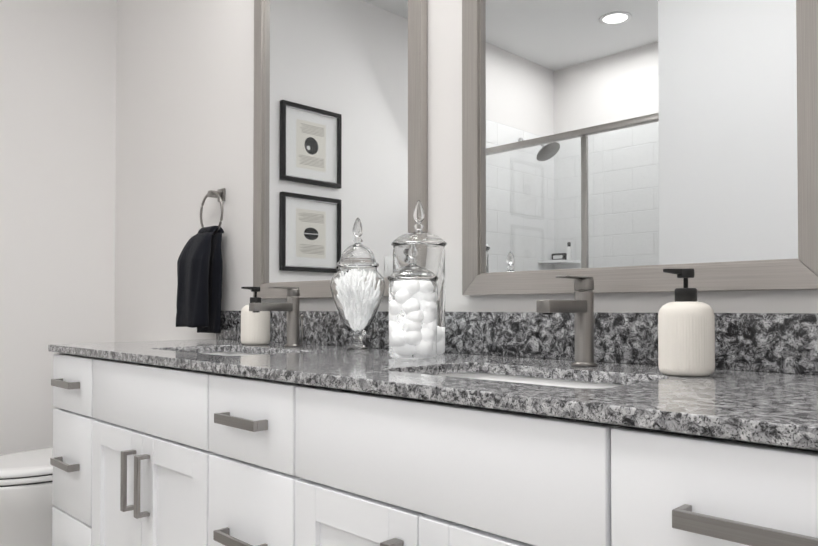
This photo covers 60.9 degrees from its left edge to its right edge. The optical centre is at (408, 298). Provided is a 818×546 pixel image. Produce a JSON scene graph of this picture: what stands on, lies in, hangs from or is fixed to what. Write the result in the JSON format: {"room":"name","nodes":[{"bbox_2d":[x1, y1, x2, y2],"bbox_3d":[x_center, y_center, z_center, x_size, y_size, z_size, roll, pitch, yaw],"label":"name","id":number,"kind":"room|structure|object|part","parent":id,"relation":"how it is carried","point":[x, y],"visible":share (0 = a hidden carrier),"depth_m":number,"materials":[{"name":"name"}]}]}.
{"room":"bathroom","nodes":[
{"label":"bathroom","id":0,"kind":"room"},
{"bbox_2d":[0,0,116,454],"bbox_3d":[-2.056,-0.371,2.382,2.050,2.820,0.100,1,-1,-45],"label":"wall","id":1,"kind":"structure","parent":0,"point":[57,154],"depth_m":2.88,"materials":[{"name":"white paint"}]},
{"bbox_2d":[115,0,817,341],"bbox_3d":[0.227,-0.382,1.614,0.100,2.820,4.411,1,-1,-45],"label":"wall","id":2,"kind":"structure","parent":0,"point":[184,105],"depth_m":2.50,"materials":[{"name":"white paint"}]},
{"bbox_2d":[176,188,224,332],"bbox_3d":[-0.704,-0.132,2.377,0.133,0.499,0.177,1,-1,-45],"label":"towel ring","id":3,"kind":"object","parent":2,"relation":"attached to","point":[199,279],"visible":1,"depth_m":2.33,"materials":[{"name":"silver metal"}]},
{"bbox_2d":[176,232,213,327],"bbox_3d":[-0.721,-0.063,2.359,0.084,0.321,0.177,1,-1,-45],"label":"towel","id":4,"kind":"object","parent":3,"relation":"hanging from","point":[195,263],"depth_m":2.31,"materials":[{"name":"black fabric"}]},
{"bbox_2d":[197,233,222,332],"bbox_3d":[-0.682,-0.052,2.389,0.045,0.341,0.153,1,-1,-45],"label":"towel","id":5,"kind":"object","parent":3,"relation":"hanging from","point":[215,263],"depth_m":2.34,"materials":[{"name":"black fabric"}]},
{"bbox_3d":[-0.669,-0.359,2.400,0.044,0.022,0.022,1,-1,-45],"label":"post","id":6,"kind":"part","parent":3,"relation":"part of","materials":[{"name":"silver metal"}]},
{"bbox_3d":[-0.651,-0.358,2.418,0.006,0.044,0.044,1,-1,-45],"label":"plate","id":7,"kind":"part","parent":3,"relation":"part of","materials":[{"name":"silver metal"}]},
{"bbox_2d":[253,0,427,298],"bbox_3d":[-0.227,-0.544,1.982,0.024,1.085,0.750,1,-1,-45],"label":"mirror","id":8,"kind":"object","parent":2,"relation":"attached to","point":[340,121],"visible":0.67,"depth_m":1.98,"materials":[{"name":"clear glass"}]},
{"bbox_3d":[-0.476,-0.541,2.231,0.024,1.084,0.046,1,-1,-45],"label":"frame","id":9,"kind":"part","parent":8,"relation":"part of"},
{"bbox_3d":[-0.227,-0.025,1.975,0.024,0.046,0.748,1,-1,-45],"label":"frame","id":10,"kind":"part","parent":8,"relation":"part of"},
{"bbox_3d":[0.021,-0.548,1.733,0.024,1.084,0.046,1,-1,-45],"label":"frame","id":11,"kind":"part","parent":8,"relation":"part of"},
{"bbox_2d":[216,311,817,374],"bbox_3d":[0.080,0.080,1.669,0.020,0.097,2.095,1,-1,-45],"label":"backsplash","id":12,"kind":"structure","parent":2,"relation":"attached to","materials":[{"name":"stone"}]},
{"bbox_2d":[462,0,817,294],"bbox_3d":[0.396,-0.553,1.357,0.024,1.085,0.752,1,-1,-45],"label":"mirror","id":13,"kind":"object","parent":2,"relation":"attached to","point":[623,146],"visible":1,"depth_m":1.32,"materials":[{"name":"clear glass"}]},
{"bbox_3d":[0.147,-0.550,1.607,0.024,1.084,0.046,1,-1,-45],"label":"frame","id":14,"kind":"part","parent":13,"relation":"part of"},
{"bbox_3d":[0.396,-0.034,1.349,0.024,0.046,0.750,1,-1,-45],"label":"frame","id":15,"kind":"part","parent":13,"relation":"part of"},
{"bbox_3d":[0.646,-0.557,1.107,0.024,1.084,0.046,1,-1,-45],"label":"frame","id":16,"kind":"part","parent":13,"relation":"part of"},
{"bbox_3d":[-0.977,1.061,0.393,3.500,0.100,4.411,1,-1,-45],"label":"floor","id":17,"kind":"structure","parent":0,"visible":0},
{"bbox_2d":[0,447,53,545],"bbox_3d":[-1.216,0.633,2.468,0.702,0.815,0.471,1,-1,-45],"label":"toilet","id":18,"kind":"object","parent":17,"relation":"on","point":[26,488],"visible":0.23,"depth_m":2.26,"materials":[{"name":"white ceramic"}]},
{"bbox_3d":[-1.267,0.587,2.419,0.500,0.018,0.376,1,-1,-45],"label":"seat","id":19,"kind":"part","parent":18,"relation":"part of","materials":[{"name":"white plastic"}]},
{"bbox_3d":[-1.266,0.562,2.420,0.498,0.023,0.384,1,-1,-45],"label":"lid","id":20,"kind":"part","parent":18,"relation":"part of","materials":[{"name":"white ceramic"}]},
{"bbox_3d":[-1.238,0.821,2.444,0.640,0.438,0.368,1,-1,-45],"label":"bowl","id":21,"kind":"part","parent":18,"relation":"part of","materials":[{"name":"white ceramic"}]},
{"bbox_2d":[48,347,817,545],"bbox_3d":[-0.118,0.586,1.465,0.576,0.879,2.081,1,-1,-45],"label":"bathroom vanity","id":22,"kind":"object","parent":17,"relation":"on","point":[501,429],"depth_m":1.03,"materials":[{"name":"white wood"}]},
{"bbox_3d":[-0.943,0.454,1.907,0.030,0.018,0.137,1,-1,-45],"label":"handle","id":23,"kind":"part","parent":22,"relation":"part of","materials":[{"name":"silver metal"}]},
{"bbox_3d":[-0.943,0.234,1.911,0.030,0.018,0.137,1,-1,-45],"label":"handle","id":24,"kind":"part","parent":22,"relation":"part of","materials":[{"name":"silver metal"}]},
{"bbox_3d":[-0.925,0.741,1.921,0.020,0.277,0.290,1,-1,-45],"label":"drawer","id":25,"kind":"part","parent":22,"relation":"part of","materials":[{"name":"white wood"}]},
{"bbox_3d":[-0.925,0.458,1.925,0.020,0.278,0.290,1,-1,-45],"label":"drawer","id":26,"kind":"part","parent":22,"relation":"part of","materials":[{"name":"white wood"}]},
{"bbox_3d":[-0.925,0.236,1.928,0.020,0.153,0.290,1,-1,-45],"label":"drawer","id":27,"kind":"part","parent":22,"relation":"part of","materials":[{"name":"white wood"}]},
{"bbox_3d":[-0.713,0.596,1.710,0.020,0.561,0.296,1,-1,-45],"label":"door","id":28,"kind":"part","parent":22,"relation":"part of","materials":[{"name":"white wood"}]},
{"bbox_3d":[-0.651,0.422,1.614,0.030,0.137,0.018,1,-1,-45],"label":"handle","id":29,"kind":"part","parent":22,"relation":"part of","materials":[{"name":"silver metal"}]},
{"bbox_3d":[-0.600,0.421,1.563,0.030,0.137,0.018,1,-1,-45],"label":"handle","id":30,"kind":"part","parent":22,"relation":"part of","materials":[{"name":"silver metal"}]},
{"bbox_3d":[-0.502,0.593,1.498,0.020,0.561,0.296,1,-1,-45],"label":"door","id":31,"kind":"part","parent":22,"relation":"part of","materials":[{"name":"white wood"}]},
{"bbox_3d":[-0.309,0.445,1.272,0.030,0.018,0.137,1,-1,-45],"label":"handle","id":32,"kind":"part","parent":22,"relation":"part of","materials":[{"name":"silver metal"}]},
{"bbox_3d":[-0.309,0.225,1.275,0.030,0.018,0.137,1,-1,-45],"label":"handle","id":33,"kind":"part","parent":22,"relation":"part of","materials":[{"name":"silver metal"}]},
{"bbox_3d":[-0.291,0.448,1.289,0.020,0.278,0.286,1,-1,-45],"label":"drawer","id":34,"kind":"part","parent":22,"relation":"part of","materials":[{"name":"white wood"}]},
{"bbox_3d":[-0.291,0.227,1.292,0.020,0.153,0.286,1,-1,-45],"label":"drawer","id":35,"kind":"part","parent":22,"relation":"part of","materials":[{"name":"white wood"}]},
{"bbox_3d":[-0.084,0.587,1.079,0.020,0.561,0.289,1,-1,-45],"label":"door","id":36,"kind":"part","parent":22,"relation":"part of","materials":[{"name":"white wood"}]},
{"bbox_3d":[-0.024,0.413,0.986,0.030,0.137,0.018,1,-1,-45],"label":"handle","id":37,"kind":"part","parent":22,"relation":"part of","materials":[{"name":"silver metal"}]},
{"bbox_2d":[48,339,817,434],"bbox_3d":[-0.111,0.136,1.477,0.558,0.020,2.096,1,-1,-45],"label":"countertop","id":38,"kind":"structure","parent":22,"relation":"on","point":[742,396],"depth_m":1.03,"materials":[{"name":"grey stone"}]},
{"bbox_2d":[164,347,275,354],"bbox_3d":[-0.455,0.217,1.765,0.305,0.157,0.480,1,-1,-45],"label":"sink","id":39,"kind":"object","parent":38,"relation":"in","point":[211,350],"depth_m":1.94,"materials":[{"name":"white ceramic"}]},
{"bbox_2d":[241,287,269,344],"bbox_3d":[-0.443,0.050,2.010,0.083,0.167,0.083,1,-1,-45],"label":"soap dispenser","id":40,"kind":"object","parent":38,"relation":"on","point":[255,328],"visible":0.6,"depth_m":1.98,"materials":[{"name":"white ceramic"}]},
{"bbox_2d":[249,287,303,346],"bbox_3d":[-0.353,0.050,1.881,0.167,0.162,0.047,1,-1,-45],"label":"faucet","id":41,"kind":"object","parent":38,"relation":"on","point":[291,306],"visible":1,"depth_m":1.90,"materials":[{"name":"silver metal"}]},
{"bbox_3d":[-0.369,0.023,1.865,0.122,0.022,0.027,1,-1,-45],"label":"spout","id":42,"kind":"part","parent":41,"relation":"part of","materials":[{"name":"silver metal"}]},
{"bbox_3d":[-0.341,-0.029,1.894,0.087,0.004,0.024,1,-1,-45],"label":"lever","id":43,"kind":"part","parent":41,"relation":"part of","materials":[{"name":"silver metal"}]},
{"bbox_3d":[-0.297,0.094,1.935,0.004,0.074,0.004,1,-1,-45],"label":"rod","id":44,"kind":"part","parent":41,"relation":"part of","materials":[{"name":"silver metal"}]},
{"bbox_2d":[330,218,385,350],"bbox_3d":[-0.127,-0.036,1.730,0.138,0.330,0.138,1,-1,-45],"label":"jar","id":45,"kind":"object","parent":38,"relation":"on","point":[357,285],"visible":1,"depth_m":1.69,"materials":[{"name":"clear glass"}]},
{"bbox_3d":[-0.127,-0.140,1.731,0.105,0.122,0.105,1,-1,-45],"label":"lid","id":46,"kind":"part","parent":45,"relation":"part of","materials":[{"name":"clear glass"}]},
{"bbox_2d":[387,242,438,358],"bbox_3d":[0.008,0.002,1.497,0.112,0.248,0.112,1,-1,-45],"label":"jar","id":47,"kind":"object","parent":38,"relation":"on","point":[412,310],"visible":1,"depth_m":1.45,"materials":[{"name":"clear glass"}]},
{"bbox_3d":[0.008,-0.081,1.498,0.112,0.082,0.112,1,-1,-45],"label":"lid","id":48,"kind":"part","parent":47,"relation":"part of","materials":[{"name":"clear glass"}]},
{"bbox_2d":[391,200,446,354],"bbox_3d":[0.023,-0.051,1.616,0.130,0.356,0.130,1,-1,-45],"label":"jar","id":49,"kind":"object","parent":38,"relation":"on","point":[430,247],"visible":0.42,"depth_m":1.57,"materials":[{"name":"clear glass"}]},
{"bbox_3d":[0.023,-0.176,1.618,0.130,0.106,0.130,1,-1,-45],"label":"lid","id":50,"kind":"part","parent":49,"relation":"part of","materials":[{"name":"clear glass"}]},
{"bbox_2d":[396,363,663,386],"bbox_3d":[0.177,0.208,1.131,0.305,0.157,0.481,1,-1,-45],"label":"sink","id":51,"kind":"object","parent":38,"relation":"in","point":[481,370],"depth_m":1.25,"materials":[{"name":"white ceramic"}]},
{"bbox_2d":[536,275,597,366],"bbox_3d":[0.286,0.041,1.240,0.167,0.162,0.047,1,-1,-45],"label":"faucet","id":52,"kind":"object","parent":38,"relation":"on","point":[580,306],"visible":1,"depth_m":1.26,"materials":[{"name":"silver metal"}]},
{"bbox_3d":[0.270,0.014,1.224,0.122,0.022,0.027,1,-1,-45],"label":"spout","id":53,"kind":"part","parent":52,"relation":"part of","materials":[{"name":"silver metal"}]},
{"bbox_3d":[0.298,-0.038,1.253,0.087,0.004,0.024,1,-1,-45],"label":"lever","id":54,"kind":"part","parent":52,"relation":"part of","materials":[{"name":"silver metal"}]},
{"bbox_2d":[658,269,714,376],"bbox_3d":[0.438,0.037,1.100,0.083,0.167,0.083,1,-1,-45],"label":"soap dispenser","id":55,"kind":"object","parent":38,"relation":"on","point":[686,333],"visible":1,"depth_m":1.07,"materials":[{"name":"white ceramic"}]},
{"bbox_3d":[0.438,-0.024,1.101,0.007,0.016,0.007,1,-1,-45],"label":"stem","id":56,"kind":"part","parent":55,"relation":"part of","materials":[{"name":"black plastic"}]},
{"bbox_3d":[0.122,0.584,0.873,0.020,0.561,0.289,1,-1,-45],"label":"door","id":57,"kind":"part","parent":22,"relation":"part of","materials":[{"name":"white wood"}]},
{"bbox_3d":[0.335,0.218,0.664,0.020,0.153,0.302,1,-1,-45],"label":"drawer","id":58,"kind":"part","parent":22,"relation":"part of","materials":[{"name":"white wood"}]},
{"bbox_3d":[0.317,0.216,0.647,0.030,0.018,0.137,1,-1,-45],"label":"handle","id":59,"kind":"part","parent":22,"relation":"part of","materials":[{"name":"silver metal"}]}
]}

